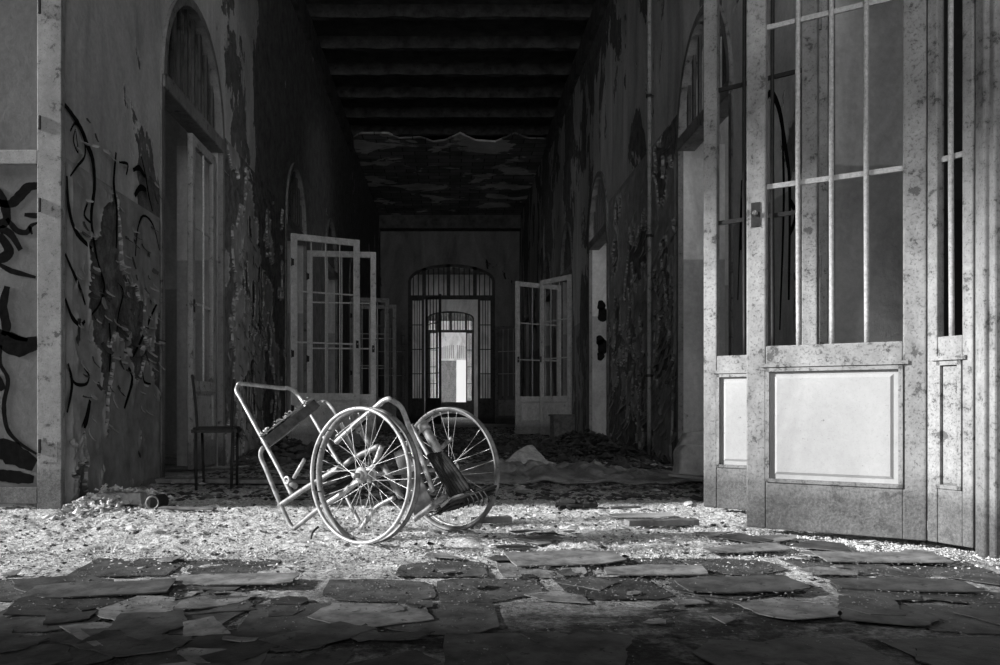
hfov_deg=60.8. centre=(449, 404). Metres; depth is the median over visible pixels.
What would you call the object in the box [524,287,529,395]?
door
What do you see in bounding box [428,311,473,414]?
door
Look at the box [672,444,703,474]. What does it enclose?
foam block
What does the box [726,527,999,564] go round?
rubble
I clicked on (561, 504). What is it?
scrap
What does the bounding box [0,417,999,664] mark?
floor
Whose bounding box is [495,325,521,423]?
door leaf
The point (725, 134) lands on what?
window pane
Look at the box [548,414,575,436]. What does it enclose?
wooden box
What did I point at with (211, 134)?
door
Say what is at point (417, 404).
light
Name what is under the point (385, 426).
door leaf
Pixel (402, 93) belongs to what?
ceiling beam
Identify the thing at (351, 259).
door
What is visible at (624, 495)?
rubble
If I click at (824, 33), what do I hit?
window pane
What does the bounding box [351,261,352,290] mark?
grille
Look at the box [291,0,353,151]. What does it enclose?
trim
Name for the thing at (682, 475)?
plaster slab
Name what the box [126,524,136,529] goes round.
chunk
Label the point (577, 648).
floor
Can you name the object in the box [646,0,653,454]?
drain pipe
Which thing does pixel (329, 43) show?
ceiling beam
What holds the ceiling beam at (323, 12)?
attached to the ceiling at (342, 27)
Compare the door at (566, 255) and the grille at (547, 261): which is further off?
the grille at (547, 261)
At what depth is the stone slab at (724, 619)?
2.28 m
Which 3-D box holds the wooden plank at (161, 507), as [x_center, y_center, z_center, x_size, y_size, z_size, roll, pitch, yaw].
[-1.442,0.567,4.669,0.321,0.013,0.054,0,0,8]
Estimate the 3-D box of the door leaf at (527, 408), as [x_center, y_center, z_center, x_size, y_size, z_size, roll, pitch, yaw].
[1.711,-0.895,16.403,1.112,2.900,0.089,0,0,-33]
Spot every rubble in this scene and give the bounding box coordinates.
[41,483,174,520]
[155,427,703,500]
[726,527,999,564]
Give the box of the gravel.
[0,484,999,569]
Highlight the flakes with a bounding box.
[150,426,703,497]
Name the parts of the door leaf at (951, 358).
moulding, panel, lock rail, rail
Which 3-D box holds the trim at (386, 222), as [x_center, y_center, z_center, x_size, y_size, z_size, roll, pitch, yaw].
[0.000,-5.700,26.650,4.400,0.410,0.500,0,0,0]
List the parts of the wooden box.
lid, frame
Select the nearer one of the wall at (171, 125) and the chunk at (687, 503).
the chunk at (687, 503)
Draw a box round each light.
[411,299,423,422]
[429,332,437,397]
[466,332,471,413]
[478,299,491,422]
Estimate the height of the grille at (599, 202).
0.874 m
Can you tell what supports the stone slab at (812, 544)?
on the floor at (655, 649)
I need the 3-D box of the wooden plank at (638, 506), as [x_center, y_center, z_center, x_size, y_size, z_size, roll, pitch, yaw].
[0.970,0.567,4.713,0.184,0.013,0.032,0,0,-14]
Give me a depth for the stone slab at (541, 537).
3.63 m
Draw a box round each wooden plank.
[158,506,216,509]
[471,515,511,523]
[609,505,640,508]
[624,518,699,525]
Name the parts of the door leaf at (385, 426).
rail, panel, rail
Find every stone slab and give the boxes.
[0,633,48,652]
[493,544,536,549]
[510,529,564,544]
[609,512,673,517]
[643,618,665,623]
[670,597,708,604]
[691,531,796,552]
[712,616,735,623]
[778,549,999,584]
[789,540,851,551]
[797,565,858,574]
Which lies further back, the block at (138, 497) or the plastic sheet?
the plastic sheet
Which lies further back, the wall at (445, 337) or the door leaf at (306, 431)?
the wall at (445, 337)
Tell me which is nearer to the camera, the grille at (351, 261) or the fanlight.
the grille at (351, 261)
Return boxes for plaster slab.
[668,472,703,479]
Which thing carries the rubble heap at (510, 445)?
on the floor at (655, 649)
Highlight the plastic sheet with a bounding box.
[432,458,703,484]
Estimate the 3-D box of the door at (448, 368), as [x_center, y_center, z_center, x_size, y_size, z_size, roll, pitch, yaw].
[-0.146,-1.324,61.955,1.167,3.817,0.070,0,0,0]
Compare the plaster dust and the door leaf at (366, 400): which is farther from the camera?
the door leaf at (366, 400)
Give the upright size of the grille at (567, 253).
0.874 m
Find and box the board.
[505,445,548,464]
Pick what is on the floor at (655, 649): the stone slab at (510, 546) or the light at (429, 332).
the stone slab at (510, 546)
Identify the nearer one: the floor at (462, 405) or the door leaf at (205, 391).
the door leaf at (205, 391)
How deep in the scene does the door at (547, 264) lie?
19.98 m
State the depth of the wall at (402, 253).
26.90 m
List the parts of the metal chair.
post, leg, leg, seat, seat frame, leg, post, leg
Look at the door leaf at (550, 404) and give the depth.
15.61 m
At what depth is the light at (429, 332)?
40.07 m
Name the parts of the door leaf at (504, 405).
rail, panel, lock rail, rail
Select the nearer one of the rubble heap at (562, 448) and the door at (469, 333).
the rubble heap at (562, 448)
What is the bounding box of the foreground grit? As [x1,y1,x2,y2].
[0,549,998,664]
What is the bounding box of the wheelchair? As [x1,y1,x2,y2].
[234,382,499,544]
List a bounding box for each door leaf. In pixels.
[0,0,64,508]
[186,133,215,468]
[291,233,359,444]
[306,250,375,440]
[350,297,388,429]
[360,305,396,428]
[376,325,404,423]
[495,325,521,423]
[515,281,560,433]
[540,274,571,434]
[704,0,821,509]
[747,0,927,540]
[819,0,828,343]
[928,0,974,547]
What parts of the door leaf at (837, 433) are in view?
lock plate, panel, moulding, lock rail, rail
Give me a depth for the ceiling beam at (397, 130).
18.65 m
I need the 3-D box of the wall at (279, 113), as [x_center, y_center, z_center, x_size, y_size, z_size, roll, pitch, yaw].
[-2.373,-2.775,15.843,0.494,6.720,22.115,0,0,0]
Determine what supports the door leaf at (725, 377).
on the floor at (655, 649)
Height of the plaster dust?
0.019 m
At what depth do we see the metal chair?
5.80 m
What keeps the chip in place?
on the floor at (577, 648)
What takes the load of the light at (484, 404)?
attached to the door at (486, 406)
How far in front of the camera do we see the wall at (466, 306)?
40.00 m
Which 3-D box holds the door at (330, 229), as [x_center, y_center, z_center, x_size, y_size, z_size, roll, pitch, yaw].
[-2.400,-1.425,15.715,0.460,4.020,1.630,0,0,0]
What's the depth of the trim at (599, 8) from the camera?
14.28 m
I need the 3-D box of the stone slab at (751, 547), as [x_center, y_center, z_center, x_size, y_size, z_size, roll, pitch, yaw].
[1.231,0.565,3.568,0.556,0.021,0.553,-1,1,-11]
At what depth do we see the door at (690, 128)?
8.12 m
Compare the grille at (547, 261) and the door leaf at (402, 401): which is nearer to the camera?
the grille at (547, 261)
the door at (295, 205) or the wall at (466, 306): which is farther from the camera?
the wall at (466, 306)
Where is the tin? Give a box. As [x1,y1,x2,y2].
[145,494,168,508]
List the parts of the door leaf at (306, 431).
rail, lock rail, rail, panel, moulding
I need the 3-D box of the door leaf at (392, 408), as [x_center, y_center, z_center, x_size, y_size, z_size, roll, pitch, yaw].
[-1.716,-0.895,19.949,0.932,2.900,0.068,0,0,6]
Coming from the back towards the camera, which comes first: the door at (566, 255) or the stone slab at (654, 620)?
the door at (566, 255)
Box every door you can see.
[160,0,224,477]
[285,163,307,440]
[324,218,337,392]
[349,258,352,392]
[408,264,494,423]
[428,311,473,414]
[441,361,455,401]
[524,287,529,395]
[543,252,551,395]
[560,222,572,413]
[588,171,607,438]
[676,5,732,443]
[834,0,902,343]
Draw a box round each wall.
[0,0,379,506]
[165,62,177,453]
[380,231,519,414]
[411,275,491,416]
[431,321,470,397]
[520,0,801,463]
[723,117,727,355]
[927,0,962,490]
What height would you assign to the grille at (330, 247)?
0.874 m
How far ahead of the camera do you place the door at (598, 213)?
13.33 m
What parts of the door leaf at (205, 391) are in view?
rail, panel, lock rail, moulding, rail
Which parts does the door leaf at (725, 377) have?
moulding, lock rail, rail, panel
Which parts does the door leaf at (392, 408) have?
rail, panel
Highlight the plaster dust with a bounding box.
[0,551,999,610]
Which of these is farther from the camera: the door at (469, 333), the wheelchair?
the door at (469, 333)
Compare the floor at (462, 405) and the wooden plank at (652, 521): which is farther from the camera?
the floor at (462, 405)
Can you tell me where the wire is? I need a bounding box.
[310,526,318,538]
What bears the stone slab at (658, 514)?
on the floor at (655, 649)
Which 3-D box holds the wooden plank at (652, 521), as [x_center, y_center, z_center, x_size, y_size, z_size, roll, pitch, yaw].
[1.012,0.558,4.060,0.356,0.030,0.075,0,0,-5]
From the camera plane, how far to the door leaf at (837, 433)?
3.66 m
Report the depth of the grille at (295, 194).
12.40 m
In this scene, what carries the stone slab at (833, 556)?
on the floor at (655, 649)
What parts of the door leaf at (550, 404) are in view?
rail, panel, moulding, rail, lock rail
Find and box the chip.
[439,569,455,573]
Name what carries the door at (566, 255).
in the wall at (603, 127)
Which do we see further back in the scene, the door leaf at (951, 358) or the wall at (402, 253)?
the wall at (402, 253)
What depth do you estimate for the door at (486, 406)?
26.95 m
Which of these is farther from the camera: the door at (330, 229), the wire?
the door at (330, 229)
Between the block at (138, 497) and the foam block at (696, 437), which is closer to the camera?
the block at (138, 497)
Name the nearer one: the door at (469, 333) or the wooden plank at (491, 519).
the wooden plank at (491, 519)
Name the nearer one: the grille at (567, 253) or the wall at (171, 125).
the wall at (171, 125)
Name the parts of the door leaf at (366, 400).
rail, panel, lock rail, rail, moulding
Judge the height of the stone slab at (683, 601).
0.005 m
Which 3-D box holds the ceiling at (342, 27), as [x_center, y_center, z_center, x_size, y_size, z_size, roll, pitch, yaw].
[-1.200,-6.235,29.800,16.400,0.200,68.400,0,0,0]
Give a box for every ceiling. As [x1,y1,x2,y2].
[305,0,594,320]
[353,132,545,214]
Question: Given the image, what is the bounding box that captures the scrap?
[555,498,597,509]
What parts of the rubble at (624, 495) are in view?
wooden strip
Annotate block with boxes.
[96,491,146,504]
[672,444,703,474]
[673,430,703,460]
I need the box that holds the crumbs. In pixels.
[0,502,891,593]
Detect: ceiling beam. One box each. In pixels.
[306,4,593,20]
[318,36,581,50]
[327,63,572,76]
[336,87,563,99]
[343,107,556,118]
[350,125,549,135]
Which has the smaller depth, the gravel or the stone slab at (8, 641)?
the stone slab at (8, 641)
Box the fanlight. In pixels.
[441,341,465,359]
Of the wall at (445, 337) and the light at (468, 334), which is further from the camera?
the wall at (445, 337)
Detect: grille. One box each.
[169,8,213,127]
[289,171,301,230]
[327,226,333,268]
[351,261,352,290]
[546,260,549,291]
[564,230,570,270]
[594,179,604,235]
[687,24,725,126]
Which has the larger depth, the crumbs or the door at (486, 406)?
the door at (486, 406)
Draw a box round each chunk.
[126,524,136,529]
[563,525,577,528]
[683,501,691,505]
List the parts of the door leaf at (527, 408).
moulding, lock rail, rail, panel, rail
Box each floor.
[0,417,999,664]
[0,550,999,664]
[441,402,465,416]
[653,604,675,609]
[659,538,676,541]
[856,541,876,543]
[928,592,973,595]
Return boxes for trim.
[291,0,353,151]
[379,215,520,230]
[546,0,608,151]
[975,0,999,559]
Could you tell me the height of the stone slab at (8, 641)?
0.005 m
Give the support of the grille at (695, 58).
attached to the door at (690, 128)
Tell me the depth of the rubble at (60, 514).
4.71 m
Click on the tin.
(154, 501)
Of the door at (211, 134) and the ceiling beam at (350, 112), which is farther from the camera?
the ceiling beam at (350, 112)
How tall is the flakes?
0.085 m
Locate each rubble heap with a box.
[234,436,331,465]
[420,436,581,455]
[531,428,663,468]
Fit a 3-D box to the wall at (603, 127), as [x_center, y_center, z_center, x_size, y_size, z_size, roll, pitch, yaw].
[2.374,-2.775,11.450,0.493,6.720,30.900,0,0,0]
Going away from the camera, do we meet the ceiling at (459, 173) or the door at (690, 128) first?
the door at (690, 128)
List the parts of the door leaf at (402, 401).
rail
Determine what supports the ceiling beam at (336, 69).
attached to the ceiling at (342, 27)
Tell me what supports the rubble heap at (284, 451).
on the floor at (655, 649)
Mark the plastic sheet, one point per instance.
(536, 471)
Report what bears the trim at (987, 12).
attached to the wall at (603, 127)
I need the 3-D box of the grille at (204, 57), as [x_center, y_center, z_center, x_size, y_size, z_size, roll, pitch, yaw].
[-2.243,-2.952,7.325,0.025,0.874,1.405,0,0,0]
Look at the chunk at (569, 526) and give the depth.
3.94 m
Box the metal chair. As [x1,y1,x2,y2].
[191,374,241,489]

